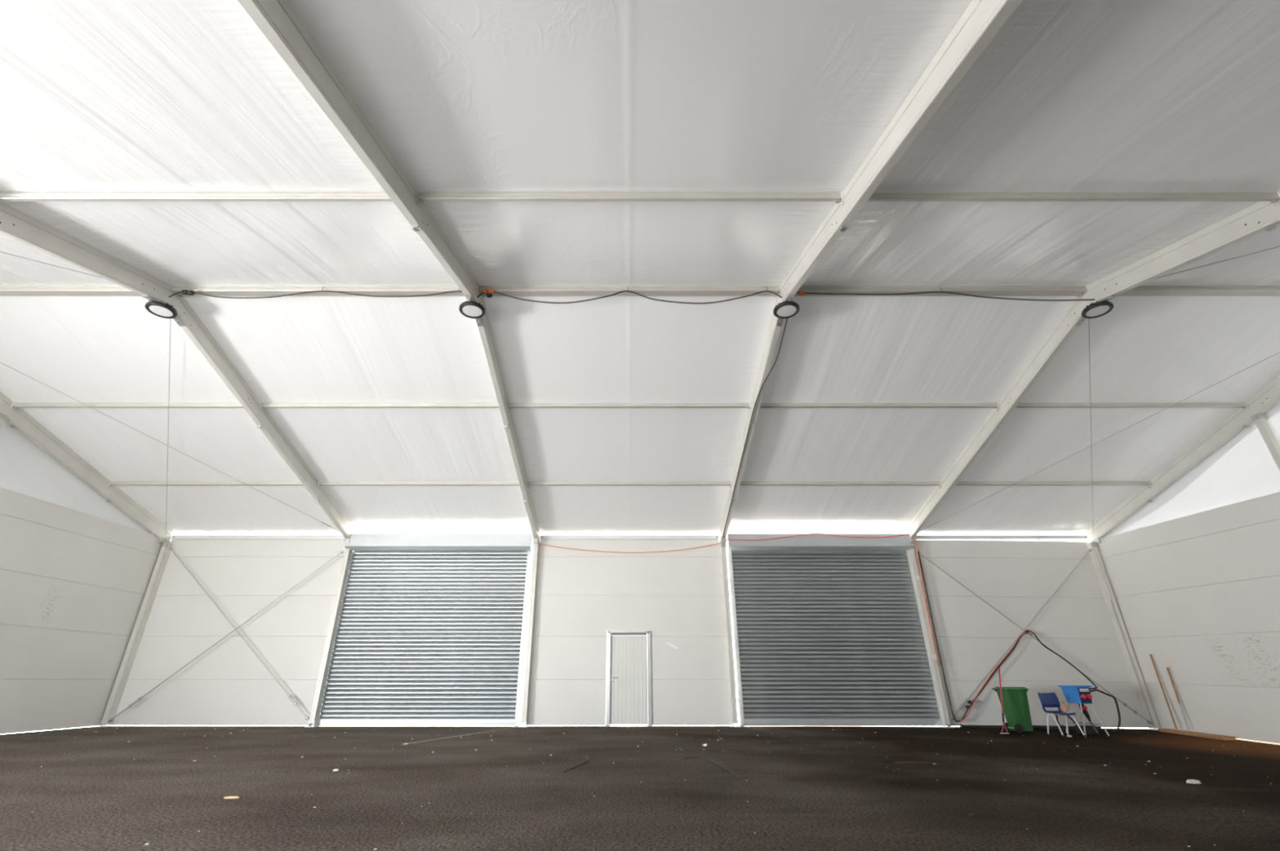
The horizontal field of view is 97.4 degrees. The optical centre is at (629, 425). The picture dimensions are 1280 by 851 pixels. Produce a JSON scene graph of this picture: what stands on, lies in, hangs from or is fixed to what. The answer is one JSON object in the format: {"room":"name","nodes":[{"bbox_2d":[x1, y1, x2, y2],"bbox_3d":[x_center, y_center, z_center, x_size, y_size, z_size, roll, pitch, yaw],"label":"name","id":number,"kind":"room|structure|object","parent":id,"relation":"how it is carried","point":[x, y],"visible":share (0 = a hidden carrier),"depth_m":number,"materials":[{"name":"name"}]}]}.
{"room":"empty warehouse","nodes":[
{"label":"empty warehouse","id":0,"kind":"room"},
{"bbox_2d":[0,421,162,734],"bbox_3d":[-12.558,0.875,7.851,0.124,6.838,15.420,0,-24,0],"label":"wall","id":1,"kind":"structure","parent":0,"point":[76,571],"depth_m":12.31,"materials":[{"name":"white metal"}]},
{"bbox_2d":[111,539,1148,728],"bbox_3d":[0.000,5.163,14.349,24.980,4.526,0.080,0,-24,0],"label":"wall","id":2,"kind":"structure","parent":0,"point":[581,596],"depth_m":14.31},
{"bbox_2d":[171,535,345,540],"bbox_3d":[-10.000,3.057,15.275,4.860,0.115,0.096,0,-24,0],"label":"rail","id":3,"kind":"object","parent":2,"relation":"on","point":[174,537],"visible":0.85,"depth_m":15.24,"materials":[{"name":"white metal"}]},
{"bbox_2d":[316,533,533,726],"bbox_3d":[-5.065,5.047,14.219,4.980,4.558,0.373,0,-24,0],"label":"roller shutter","id":4,"kind":"object","parent":2,"relation":"attached to","point":[432,629],"visible":0.98,"depth_m":14.27,"materials":[{"name":"metal"}]},
{"bbox_2d":[344,533,531,550],"bbox_3d":[-5.080,3.109,14.979,4.920,0.400,0.153,0,-24,0],"label":"hood","id":5,"kind":"object","parent":4,"relation":"attached to","point":[357,541],"depth_m":14.92,"materials":[{"name":"white metal"}]},
{"bbox_2d":[604,631,652,726],"bbox_3d":[-0.020,6.204,13.843,1.130,2.140,0.180,0,-24,0],"label":"door","id":6,"kind":"structure","parent":2,"relation":"in","point":[628,653],"depth_m":13.82,"materials":[{"name":"metal"}]},
{"bbox_2d":[540,535,719,540],"bbox_3d":[0.000,3.057,15.275,4.860,0.115,0.096,0,-24,0],"label":"rail","id":7,"kind":"object","parent":2,"relation":"on","point":[542,537],"visible":1,"depth_m":15.24,"materials":[{"name":"white metal"}]},
{"bbox_2d":[726,533,942,726],"bbox_3d":[5.080,5.047,14.219,4.970,4.558,0.373,0,-24,0],"label":"roller shutter","id":8,"kind":"object","parent":2,"relation":"attached to","point":[828,631],"visible":0.97,"depth_m":14.27,"materials":[{"name":"metal"}]},
{"bbox_2d":[726,533,909,540],"bbox_3d":[5.031,2.963,14.937,4.942,0.188,0.034,0,-24,0],"label":"cable","id":9,"kind":"object","parent":8,"relation":"attached to","point":[806,534],"visible":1,"depth_m":14.93,"materials":[{"name":"red rubber"}]},
{"bbox_2d":[726,533,914,550],"bbox_3d":[5.080,3.142,15.052,4.920,0.400,0.313,0,-24,0],"label":"hood","id":10,"kind":"object","parent":8,"relation":"attached to","point":[808,542],"depth_m":14.92,"materials":[{"name":"white metal"}]},
{"bbox_2d":[914,537,939,666],"bbox_3d":[7.524,4.415,14.332,0.194,3.203,0.100,-17,-29,33],"label":"cable","id":11,"kind":"object","parent":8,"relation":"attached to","point":[918,577],"visible":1,"depth_m":14.28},
{"bbox_2d":[915,535,1088,540],"bbox_3d":[10.000,3.057,15.275,4.860,0.115,0.096,0,-24,0],"label":"rail","id":12,"kind":"object","parent":2,"relation":"on","point":[917,537],"visible":0.85,"depth_m":15.24,"materials":[{"name":"white metal"}]},
{"bbox_2d":[0,0,1279,535],"bbox_3d":[0.000,-1.223,8.838,25.440,2.254,15.480,0,-24,0],"label":"ceiling","id":13,"kind":"structure","parent":0,"point":[96,95],"depth_m":7.79,"materials":[{"name":"white fabric"}]},
{"bbox_2d":[0,201,174,305],"bbox_3d":[-7.500,-2.694,5.221,0.220,2.548,7.677,0,-24,0],"label":"rafter","id":14,"kind":"object","parent":13,"relation":"attached to","point":[15,224],"visible":0.94,"depth_m":7.58,"materials":[{"name":"metal"}]},
{"bbox_2d":[0,251,102,278],"bbox_3d":[-9.990,-2.678,5.323,0.010,2.132,8.753,-15,-29,30],"label":"wire","id":15,"kind":"object","parent":14,"relation":"attached to","point":[0,251],"visible":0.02,"depth_m":8.01,"materials":[{"name":"metal"}]},
{"bbox_2d":[0,192,391,201],"bbox_3d":[-5.000,-2.612,6.447,4.880,0.125,0.076,0,-24,0],"label":"purlin","id":16,"kind":"structure","parent":14,"relation":"attached to","point":[4,197],"depth_m":6.42,"materials":[{"name":"metal"}]},
{"bbox_2d":[236,0,479,302],"bbox_3d":[-2.500,-2.694,5.221,0.220,2.548,7.677,0,-24,0],"label":"rafter","id":17,"kind":"object","parent":13,"relation":"attached to","point":[276,20],"visible":0.95,"depth_m":4.91,"materials":[{"name":"metal"}]},
{"bbox_2d":[417,192,841,203],"bbox_3d":[0.000,-2.612,6.447,4.880,0.125,0.076,0,-24,0],"label":"purlin","id":18,"kind":"structure","parent":17,"relation":"attached to","point":[423,197],"depth_m":6.42,"materials":[{"name":"metal"}]},
{"bbox_2d":[778,0,1022,302],"bbox_3d":[2.500,-2.694,5.221,0.220,2.548,7.677,0,-24,0],"label":"rafter","id":19,"kind":"object","parent":13,"relation":"attached to","point":[982,20],"visible":0.91,"depth_m":4.90,"materials":[{"name":"metal"}]},
{"bbox_2d":[866,192,1279,203],"bbox_3d":[5.000,-2.612,6.447,4.880,0.125,0.076,0,-24,0],"label":"purlin","id":20,"kind":"structure","parent":19,"relation":"attached to","point":[1273,197],"depth_m":6.42,"materials":[{"name":"metal"}]},
{"bbox_2d":[1084,191,1279,304],"bbox_3d":[7.500,-2.694,5.221,0.220,2.548,7.677,0,-24,0],"label":"rafter","id":21,"kind":"object","parent":13,"relation":"attached to","point":[1257,218],"visible":0.96,"depth_m":7.45,"materials":[{"name":"metal"}]},
{"bbox_2d":[1155,246,1279,279],"bbox_3d":[9.990,-2.678,5.323,0.011,2.132,8.753,15,-29,-30],"label":"wire","id":22,"kind":"object","parent":21,"relation":"attached to","point":[1277,246],"visible":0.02,"depth_m":7.91,"materials":[{"name":"metal"}]},
{"bbox_2d":[0,725,1279,850],"bbox_3d":[0.000,4.089,6.325,25.500,0.228,15.900,0,-24,0],"label":"floor","id":23,"kind":"structure","parent":0,"point":[861,806],"depth_m":5.54,"materials":[{"name":"asphalt"}]},
{"bbox_2d":[0,413,8,431],"bbox_3d":[-12.440,2.424,9.938,0.180,5.793,0.200,0,-24,0],"label":"post","id":24,"kind":"object","parent":23,"relation":"on","point":[3,418],"visible":1,"depth_m":11.10,"materials":[{"name":"metal"}]},
{"bbox_2d":[95,542,173,727],"bbox_3d":[-12.400,5.125,14.175,0.220,4.380,0.270,0,-24,0],"label":"wall column","id":25,"kind":"structure","parent":23,"relation":"on","point":[119,686],"depth_m":14.07,"materials":[{"name":"metal"}]},
{"bbox_2d":[0,391,173,543],"bbox_3d":[-12.500,0.397,12.021,0.220,2.550,8.063,0,-24,0],"label":"rafter","id":26,"kind":"object","parent":25,"relation":"on","point":[19,420],"visible":0.98,"depth_m":12.69,"materials":[{"name":"metal"}]},
{"bbox_2d":[0,362,339,531],"bbox_3d":[-10.000,0.434,12.152,0.031,2.148,8.789,-15,-29,30],"label":"wire","id":27,"kind":"object","parent":26,"relation":"attached to","point":[0,362],"visible":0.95,"depth_m":12.09,"materials":[{"name":"metal"}]},
{"bbox_2d":[168,546,309,720],"bbox_3d":[-9.945,5.101,14.147,4.711,4.127,0.072,0,-24,0],"label":"brace","id":28,"kind":"object","parent":25,"relation":"attached to","point":[170,548],"visible":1,"depth_m":13.98,"materials":[{"name":"metal"}]},
{"bbox_2d":[223,796,239,799],"bbox_3d":[-3.690,3.449,5.210,0.130,0.014,0.040,1,-24,-3],"label":"chip","id":29,"kind":"object","parent":23,"relation":"on","point":[225,797],"visible":1,"depth_m":5.20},
{"bbox_2d":[304,548,351,727],"bbox_3d":[-7.500,5.125,14.175,0.220,4.380,0.270,0,-24,0],"label":"wall column","id":30,"kind":"structure","parent":23,"relation":"on","point":[343,576],"depth_m":14.00,"materials":[{"name":"metal"}]},
{"bbox_2d":[107,551,343,722],"bbox_3d":[-9.945,5.157,14.078,4.710,4.047,0.072,0,-24,0],"label":"brace","id":31,"kind":"object","parent":30,"relation":"attached to","point":[140,699],"visible":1,"depth_m":13.93,"materials":[{"name":"metal"}]},
{"bbox_2d":[141,294,356,542],"bbox_3d":[-7.500,0.397,12.021,0.220,2.550,8.063,0,-24,0],"label":"rafter","id":32,"kind":"object","parent":30,"relation":"on","point":[187,318],"visible":0.89,"depth_m":11.09,"materials":[{"name":"metal"}]},
{"bbox_2d":[0,285,142,296],"bbox_3d":[-10.000,-2.193,9.209,4.880,0.130,0.158,0,-24,0],"label":"purlin","id":33,"kind":"structure","parent":32,"relation":"attached to","point":[5,291],"depth_m":9.16,"materials":[{"name":"metal"}]},
{"bbox_2d":[13,403,243,408],"bbox_3d":[-10.000,-0.393,11.343,4.880,0.114,0.068,0,-24,0],"label":"purlin","id":34,"kind":"structure","parent":32,"relation":"attached to","point":[16,406],"depth_m":11.32,"materials":[{"name":"metal"}]},
{"bbox_2d":[144,301,177,319],"bbox_3d":[-7.530,-1.928,9.067,0.410,0.220,0.410,0,-24,0],"label":"lamp","id":35,"kind":"object","parent":32,"relation":"hanging from","point":[160,309],"visible":0.95,"depth_m":9.00,"materials":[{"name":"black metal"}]},
{"bbox_2d":[165,319,170,534],"bbox_3d":[-9.990,0.434,12.152,0.030,2.148,8.800,15,-29,-30],"label":"wire","id":36,"kind":"object","parent":32,"relation":"attached to","point":[170,319],"visible":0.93,"depth_m":11.43,"materials":[{"name":"metal"}]},
{"bbox_2d":[109,481,303,486],"bbox_3d":[-10.000,1.402,13.445,4.880,0.114,0.068,0,-24,0],"label":"purlin","id":37,"kind":"structure","parent":32,"relation":"attached to","point":[112,483],"depth_m":13.43,"materials":[{"name":"metal"}]},
{"bbox_2d":[172,285,465,297],"bbox_3d":[-5.000,-2.193,9.209,4.880,0.130,0.158,0,-24,0],"label":"purlin","id":38,"kind":"structure","parent":32,"relation":"attached to","point":[216,291],"depth_m":9.16,"materials":[{"name":"metal"}]},
{"bbox_2d":[168,286,462,298],"bbox_3d":[-4.960,-2.163,9.060,4.892,0.267,0.098,0,-24,0],"label":"cable","id":39,"kind":"object","parent":38,"relation":"hanging from","point":[184,291],"visible":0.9,"depth_m":9.03,"materials":[{"name":"black rubber"}]},
{"bbox_2d":[261,403,498,408],"bbox_3d":[-5.000,-0.393,11.343,4.880,0.114,0.068,0,-24,0],"label":"purlin","id":40,"kind":"structure","parent":32,"relation":"attached to","point":[264,406],"depth_m":11.32,"materials":[{"name":"metal"}]},
{"bbox_2d":[319,481,519,486],"bbox_3d":[-5.000,1.402,13.445,4.880,0.114,0.068,0,-24,0],"label":"purlin","id":41,"kind":"structure","parent":32,"relation":"attached to","point":[321,483],"depth_m":13.43,"materials":[{"name":"metal"}]},
{"bbox_2d":[518,542,539,727],"bbox_3d":[-2.500,5.125,14.175,0.220,4.380,0.270,0,-24,0],"label":"wall column","id":42,"kind":"structure","parent":23,"relation":"on","point":[535,552],"depth_m":14.04,"materials":[{"name":"metal"}]},
{"bbox_2d":[465,293,539,543],"bbox_3d":[-2.500,0.397,12.021,0.220,2.550,8.063,0,-24,0],"label":"rafter","id":43,"kind":"object","parent":42,"relation":"on","point":[483,324],"visible":0.84,"depth_m":11.20,"materials":[{"name":"metal"}]},
{"bbox_2d":[458,301,485,319],"bbox_3d":[-2.530,-1.928,9.067,0.410,0.220,0.410,0,-24,0],"label":"lamp","id":44,"kind":"object","parent":43,"relation":"hanging from","point":[470,309],"visible":0.97,"depth_m":8.99,"materials":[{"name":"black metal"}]},
{"bbox_2d":[479,285,779,297],"bbox_3d":[0.000,-2.193,9.209,4.880,0.130,0.158,0,-24,0],"label":"purlin","id":45,"kind":"structure","parent":43,"relation":"attached to","point":[512,291],"depth_m":9.16,"materials":[{"name":"metal"}]},
{"bbox_2d":[477,286,782,304],"bbox_3d":[-0.001,-2.114,9.038,4.934,0.374,0.098,0,-24,0],"label":"cable","id":46,"kind":"object","parent":45,"relation":"hanging from","point":[491,291],"visible":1,"depth_m":9.00,"materials":[{"name":"black rubber"}]},
{"bbox_2d":[509,403,749,408],"bbox_3d":[0.000,-0.393,11.343,4.880,0.114,0.068,0,-24,0],"label":"purlin","id":47,"kind":"structure","parent":43,"relation":"attached to","point":[512,406],"depth_m":11.32,"materials":[{"name":"metal"}]},
{"bbox_2d":[528,481,730,486],"bbox_3d":[0.000,1.402,13.445,4.880,0.114,0.068,0,-24,0],"label":"purlin","id":48,"kind":"structure","parent":43,"relation":"attached to","point":[531,483],"depth_m":13.43,"materials":[{"name":"metal"}]},
{"bbox_2d":[537,542,720,553],"bbox_3d":[-0.002,3.260,15.002,4.932,0.263,0.196,0,-24,0],"label":"cable","id":49,"kind":"object","parent":42,"relation":"attached to","point":[538,543],"visible":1,"depth_m":15.04,"materials":[{"name":"red rubber"}]},
{"bbox_2d":[563,755,589,773],"bbox_3d":[-0.634,4.381,7.285,0.152,0.040,1.514,-2,-25,5],"label":"twig","id":50,"kind":"object","parent":23,"relation":"on","point":[586,757],"visible":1,"depth_m":7.08,"materials":[{"name":"wood"}]},
{"bbox_2d":[4,728,1259,850],"bbox_3d":[0.127,4.794,7.941,23.918,0.190,10.677,0,-24,0],"label":"grit","id":51,"kind":"object","parent":23,"relation":"on","point":[460,728],"visible":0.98,"depth_m":6.78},
{"bbox_2d":[32,727,1245,850],"bbox_3d":[-0.355,4.792,7.943,23.656,0.186,11.136,0,-24,0],"label":"litter","id":52,"kind":"object","parent":23,"relation":"on","point":[627,727],"visible":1,"depth_m":7.98,"materials":[{"name":"paper"}]},
{"bbox_2d":[683,756,736,775],"bbox_3d":[1.094,4.315,7.145,0.241,0.043,1.584,7,-25,-16],"label":"twig","id":53,"kind":"object","parent":23,"relation":"on","point":[689,757],"visible":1,"depth_m":7.62,"materials":[{"name":"brown wood"}]},
{"bbox_2d":[720,543,741,727],"bbox_3d":[2.500,5.125,14.175,0.220,4.380,0.270,0,-24,0],"label":"wall column","id":54,"kind":"structure","parent":23,"relation":"on","point":[722,546],"depth_m":14.03,"materials":[{"name":"metal"}]},
{"bbox_2d":[719,292,794,543],"bbox_3d":[2.500,0.397,12.021,0.220,2.550,8.063,0,-24,0],"label":"rafter","id":55,"kind":"object","parent":54,"relation":"on","point":[775,323],"visible":0.89,"depth_m":11.13,"materials":[{"name":"metal"}]},
{"bbox_2d":[722,318,787,538],"bbox_3d":[2.470,0.570,12.068,0.172,2.088,7.058,1,-24,-1],"label":"cable","id":56,"kind":"object","parent":55,"relation":"attached to","point":[787,318],"visible":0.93,"depth_m":11.10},
{"bbox_2d":[773,301,799,319],"bbox_3d":[2.520,-1.928,9.067,0.410,0.220,0.410,0,-24,0],"label":"lamp","id":57,"kind":"object","parent":55,"relation":"hanging from","point":[787,309],"visible":0.98,"depth_m":8.99,"materials":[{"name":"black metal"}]},
{"bbox_2d":[739,481,940,486],"bbox_3d":[5.000,1.402,13.445,4.880,0.114,0.068,0,-24,0],"label":"purlin","id":58,"kind":"structure","parent":55,"relation":"attached to","point":[742,483],"depth_m":13.43,"materials":[{"name":"metal"}]},
{"bbox_2d":[760,403,998,408],"bbox_3d":[5.000,-0.393,11.343,4.880,0.114,0.068,0,-24,0],"label":"purlin","id":59,"kind":"structure","parent":55,"relation":"attached to","point":[994,406],"depth_m":11.32,"materials":[{"name":"metal"}]},
{"bbox_2d":[794,285,1087,297],"bbox_3d":[5.000,-2.193,9.209,4.880,0.130,0.158,0,-24,0],"label":"purlin","id":60,"kind":"structure","parent":55,"relation":"attached to","point":[980,291],"depth_m":9.16,"materials":[{"name":"metal"}]},
{"bbox_2d":[796,287,1094,301],"bbox_3d":[5.049,-2.132,9.046,4.916,0.296,0.098,0,-24,0],"label":"cable","id":61,"kind":"object","parent":60,"relation":"hanging from","point":[800,293],"visible":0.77,"depth_m":9.03,"materials":[{"name":"black rubber"}]},
{"bbox_2d":[894,761,953,764],"bbox_3d":[3.846,4.412,7.340,0.718,0.026,0.048,-5,-25,11],"label":"twig","id":62,"kind":"object","parent":23,"relation":"on","point":[895,762],"visible":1,"depth_m":7.33,"materials":[{"name":"brown wood"}]},
{"bbox_2d":[906,548,954,728],"bbox_3d":[7.500,5.133,14.171,0.220,4.398,0.270,0,-24,0],"label":"wall column","id":63,"kind":"structure","parent":23,"relation":"on","point":[918,589],"depth_m":14.02,"materials":[{"name":"metal"}]},
{"bbox_2d":[902,293,1117,542],"bbox_3d":[7.500,0.397,12.021,0.220,2.550,8.063,0,-24,0],"label":"rafter","id":64,"kind":"object","parent":63,"relation":"on","point":[1071,319],"visible":0.92,"depth_m":11.11,"materials":[{"name":"metal"}]},
{"bbox_2d":[1088,319,1093,534],"bbox_3d":[9.990,0.434,12.153,0.031,2.148,8.800,-15,-29,30],"label":"wire","id":65,"kind":"object","parent":64,"relation":"attached to","point":[1088,319],"visible":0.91,"depth_m":11.49,"materials":[{"name":"metal"}]},
{"bbox_2d":[1081,301,1113,319],"bbox_3d":[7.520,-1.928,9.067,0.410,0.220,0.410,0,-24,0],"label":"lamp","id":66,"kind":"object","parent":64,"relation":"hanging from","point":[1098,309],"visible":0.96,"depth_m":9.00,"materials":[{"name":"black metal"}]},
{"bbox_2d":[1117,285,1279,296],"bbox_3d":[10.000,-2.193,9.209,4.880,0.130,0.158,0,-24,0],"label":"purlin","id":67,"kind":"structure","parent":64,"relation":"attached to","point":[1140,291],"depth_m":9.16,"materials":[{"name":"metal"}]},
{"bbox_2d":[997,665,1008,733],"bbox_3d":[8.014,5.913,12.154,0.388,1.333,0.122,0,-24,0],"label":"broom","id":68,"kind":"object","parent":23,"relation":"on","point":[998,666],"visible":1,"depth_m":12.13,"materials":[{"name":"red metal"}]},
{"bbox_2d":[1001,713,1004,722],"bbox_3d":[8.004,6.263,12.037,0.075,0.185,0.044,0,-24,0],"label":"socket","id":69,"kind":"object","parent":68,"relation":"attached to","point":[1002,714],"depth_m":12.03,"materials":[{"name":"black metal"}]},
{"bbox_2d":[991,687,1033,733],"bbox_3d":[8.528,6.296,12.460,0.585,0.900,0.480,1,-24,-3],"label":"wheelie bin","id":70,"kind":"object","parent":23,"relation":"on","point":[1016,711],"visible":0.93,"depth_m":12.36,"materials":[{"name":"green plastic"}]},
{"bbox_2d":[960,725,1102,728],"bbox_3d":[9.500,7.148,13.316,3.300,0.084,0.100,0,-24,0],"label":"strip","id":71,"kind":"object","parent":23,"relation":"on","point":[961,726],"visible":0.41,"depth_m":13.29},
{"bbox_2d":[960,724,1111,730],"bbox_3d":[9.488,7.045,13.120,3.428,0.116,0.064,-1,-24,2],"label":"cable","id":72,"kind":"object","parent":23,"relation":"on","point":[960,724],"visible":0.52,"depth_m":13.16,"materials":[{"name":"black rubber"}]},
{"bbox_2d":[1032,725,1066,731],"bbox_3d":[9.499,6.887,12.798,0.752,0.110,0.594,0,-24,0],"label":"coiled cable","id":73,"kind":"object","parent":23,"relation":"on","point":[1055,728],"visible":0.73,"depth_m":12.62,"materials":[{"name":"black rubber"}]},
{"bbox_2d":[1037,693,1086,737],"bbox_3d":[9.060,6.081,11.836,0.474,0.818,0.536,0,-24,0],"label":"plastic chair","id":74,"kind":"object","parent":23,"relation":"on","point":[1046,700],"visible":1,"depth_m":12.08,"materials":[{"name":"blue plastic"}]},
{"bbox_2d":[1062,702,1066,712],"bbox_3d":[9.215,5.976,11.915,0.048,0.202,0.048,0,-24,0],"label":"bottle","id":75,"kind":"object","parent":74,"relation":"on","point":[1064,707],"visible":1,"depth_m":11.89,"materials":[{"name":"plastic"}]},
{"bbox_2d":[1055,715,1077,733],"bbox_3d":[9.575,6.473,12.268,0.548,0.414,0.071,5,-25,-11],"label":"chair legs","id":76,"kind":"object","parent":23,"relation":"on","point":[1056,716],"visible":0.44,"depth_m":12.26,"materials":[{"name":"white metal"}]},
{"bbox_2d":[1057,685,1109,736],"bbox_3d":[9.865,6.182,12.213,0.656,0.960,0.634,0,-24,0],"label":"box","id":77,"kind":"object","parent":23,"relation":"on","point":[1080,695],"visible":0.99,"depth_m":12.13,"materials":[{"name":"blue paint"}]},
{"bbox_2d":[1080,693,1086,699],"bbox_3d":[9.760,5.830,12.072,0.104,0.110,0.086,0,-24,0],"label":"socket","id":78,"kind":"object","parent":77,"relation":"attached to","point":[1082,696],"depth_m":12.07,"materials":[{"name":"red plastic"}]},
{"bbox_2d":[1086,693,1092,699],"bbox_3d":[9.875,5.830,12.072,0.104,0.110,0.086,0,-24,0],"label":"socket","id":79,"kind":"object","parent":77,"relation":"attached to","point":[1088,695],"depth_m":12.05,"materials":[{"name":"red plastic"}]},
{"bbox_2d":[1074,721,1094,734],"bbox_3d":[9.790,6.522,12.106,0.260,0.242,0.200,0,-24,0],"label":"transformer","id":80,"kind":"object","parent":23,"relation":"on","point":[1089,729],"visible":0.71,"depth_m":12.02,"materials":[{"name":"black metal"}]},
{"bbox_2d":[1089,688,1120,731],"bbox_3d":[10.822,6.526,12.886,1.685,0.869,0.226,17,-29,-33],"label":"cable","id":81,"kind":"object","parent":23,"relation":"on","point":[1095,690],"visible":0.91,"depth_m":13.21,"materials":[{"name":"black rubber"}]},
{"bbox_2d":[1086,542,1160,730],"bbox_3d":[12.400,5.155,14.161,0.220,4.446,0.270,0,-24,0],"label":"wall column","id":82,"kind":"structure","parent":23,"relation":"on","point":[1139,684],"depth_m":14.06,"materials":[{"name":"metal"}]},
{"bbox_2d":[950,548,1092,720],"bbox_3d":[9.950,5.128,14.135,4.701,4.067,0.072,0,-24,0],"label":"brace","id":83,"kind":"object","parent":82,"relation":"attached to","point":[966,700],"visible":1,"depth_m":13.97,"materials":[{"name":"metal"}]},
{"bbox_2d":[919,552,1151,724],"bbox_3d":[9.955,5.185,14.065,4.691,4.067,0.072,0,-24,0],"label":"brace","id":84,"kind":"object","parent":82,"relation":"attached to","point":[1124,704],"visible":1,"depth_m":14.03,"materials":[{"name":"metal"}]},
{"bbox_2d":[917,551,1097,722],"bbox_3d":[9.344,4.947,13.591,3.507,4.019,1.071,0,-24,0],"label":"cable","id":85,"kind":"object","parent":84,"relation":"hanging from","point":[969,702],"visible":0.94,"depth_m":13.72,"materials":[{"name":"black rubber"}]},
{"bbox_2d":[960,633,1032,722],"bbox_3d":[8.871,6.055,13.565,2.273,1.962,0.034,0,-24,0],"label":"cable","id":86,"kind":"object","parent":85,"relation":"attached to","point":[1024,633],"visible":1,"depth_m":13.57,"materials":[{"name":"red rubber"}]},
{"bbox_2d":[1086,374,1279,543],"bbox_3d":[12.500,0.397,12.021,0.220,2.550,8.063,0,-24,0],"label":"rafter","id":87,"kind":"object","parent":82,"relation":"on","point":[1268,397],"visible":0.99,"depth_m":12.44,"materials":[{"name":"metal"}]},
{"bbox_2d":[955,481,1150,486],"bbox_3d":[10.000,1.402,13.445,4.880,0.114,0.068,0,-24,0],"label":"purlin","id":88,"kind":"structure","parent":87,"relation":"attached to","point":[959,483],"depth_m":13.43,"materials":[{"name":"metal"}]},
{"bbox_2d":[920,351,1279,531],"bbox_3d":[10.000,0.434,12.153,0.031,2.148,8.789,15,-29,-30],"label":"wire","id":89,"kind":"object","parent":87,"relation":"attached to","point":[1279,352],"visible":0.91,"depth_m":11.80,"materials":[{"name":"metal"}]},
{"bbox_2d":[1015,403,1246,408],"bbox_3d":[10.000,-0.393,11.343,4.880,0.114,0.068,0,-24,0],"label":"purlin","id":90,"kind":"structure","parent":87,"relation":"attached to","point":[1242,406],"depth_m":11.32,"materials":[{"name":"metal"}]},
{"bbox_2d":[1186,779,1200,784],"bbox_3d":[6.190,3.908,6.166,0.150,0.030,0.090,5,-25,-10],"label":"stone","id":91,"kind":"object","parent":23,"relation":"on","point":[1188,781],"visible":1,"depth_m":6.14,"materials":[{"name":"white stone"}]},
{"bbox_2d":[1158,728,1236,740],"bbox_3d":[12.270,6.700,12.196,0.240,0.103,1.550,0,-24,0],"label":"plank","id":92,"kind":"object","parent":23,"relation":"on","point":[1166,731],"visible":1,"depth_m":12.05,"materials":[{"name":"brown wood"}]},
{"bbox_2d":[1149,654,1177,729],"bbox_3d":[12.358,6.146,13.016,0.041,1.564,0.335,-20,-31,38],"label":"wooden pole","id":93,"kind":"object","parent":92,"relation":"on","point":[1150,655],"visible":1,"depth_m":12.98,"materials":[{"name":"brown wood"}]},
{"bbox_2d":[1166,667,1190,730],"bbox_3d":[12.381,6.159,12.684,0.255,1.280,0.040,22,-33,-40],"label":"wooden pole","id":94,"kind":"object","parent":92,"relation":"on","point":[1167,668],"visible":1,"depth_m":12.67,"materials":[{"name":"brown wood"}]},
{"bbox_2d":[1250,413,1279,471],"bbox_3d":[12.440,2.516,9.896,0.180,5.996,0.200,0,-24,0],"label":"post","id":95,"kind":"object","parent":23,"relation":"on","point":[1261,423],"visible":1,"depth_m":10.91,"materials":[{"name":"metal"}]},
{"bbox_2d":[1097,401,1279,743],"bbox_3d":[12.558,0.979,7.804,0.124,7.066,15.420,0,-24,0],"label":"wall","id":96,"kind":"structure","parent":0,"point":[1193,575],"depth_m":12.06,"materials":[{"name":"white metal"}]},
{"label":"outside","id":97,"kind":"structure","parent":0,"visible":0},
{"bbox_2d":[2,691,1148,734],"bbox_3d":[0.000,7.573,13.035,140.000,0.180,150.000,0,-24,0],"label":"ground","id":98,"kind":"structure","parent":97,"point":[735,691],"depth_m":19.64,"materials":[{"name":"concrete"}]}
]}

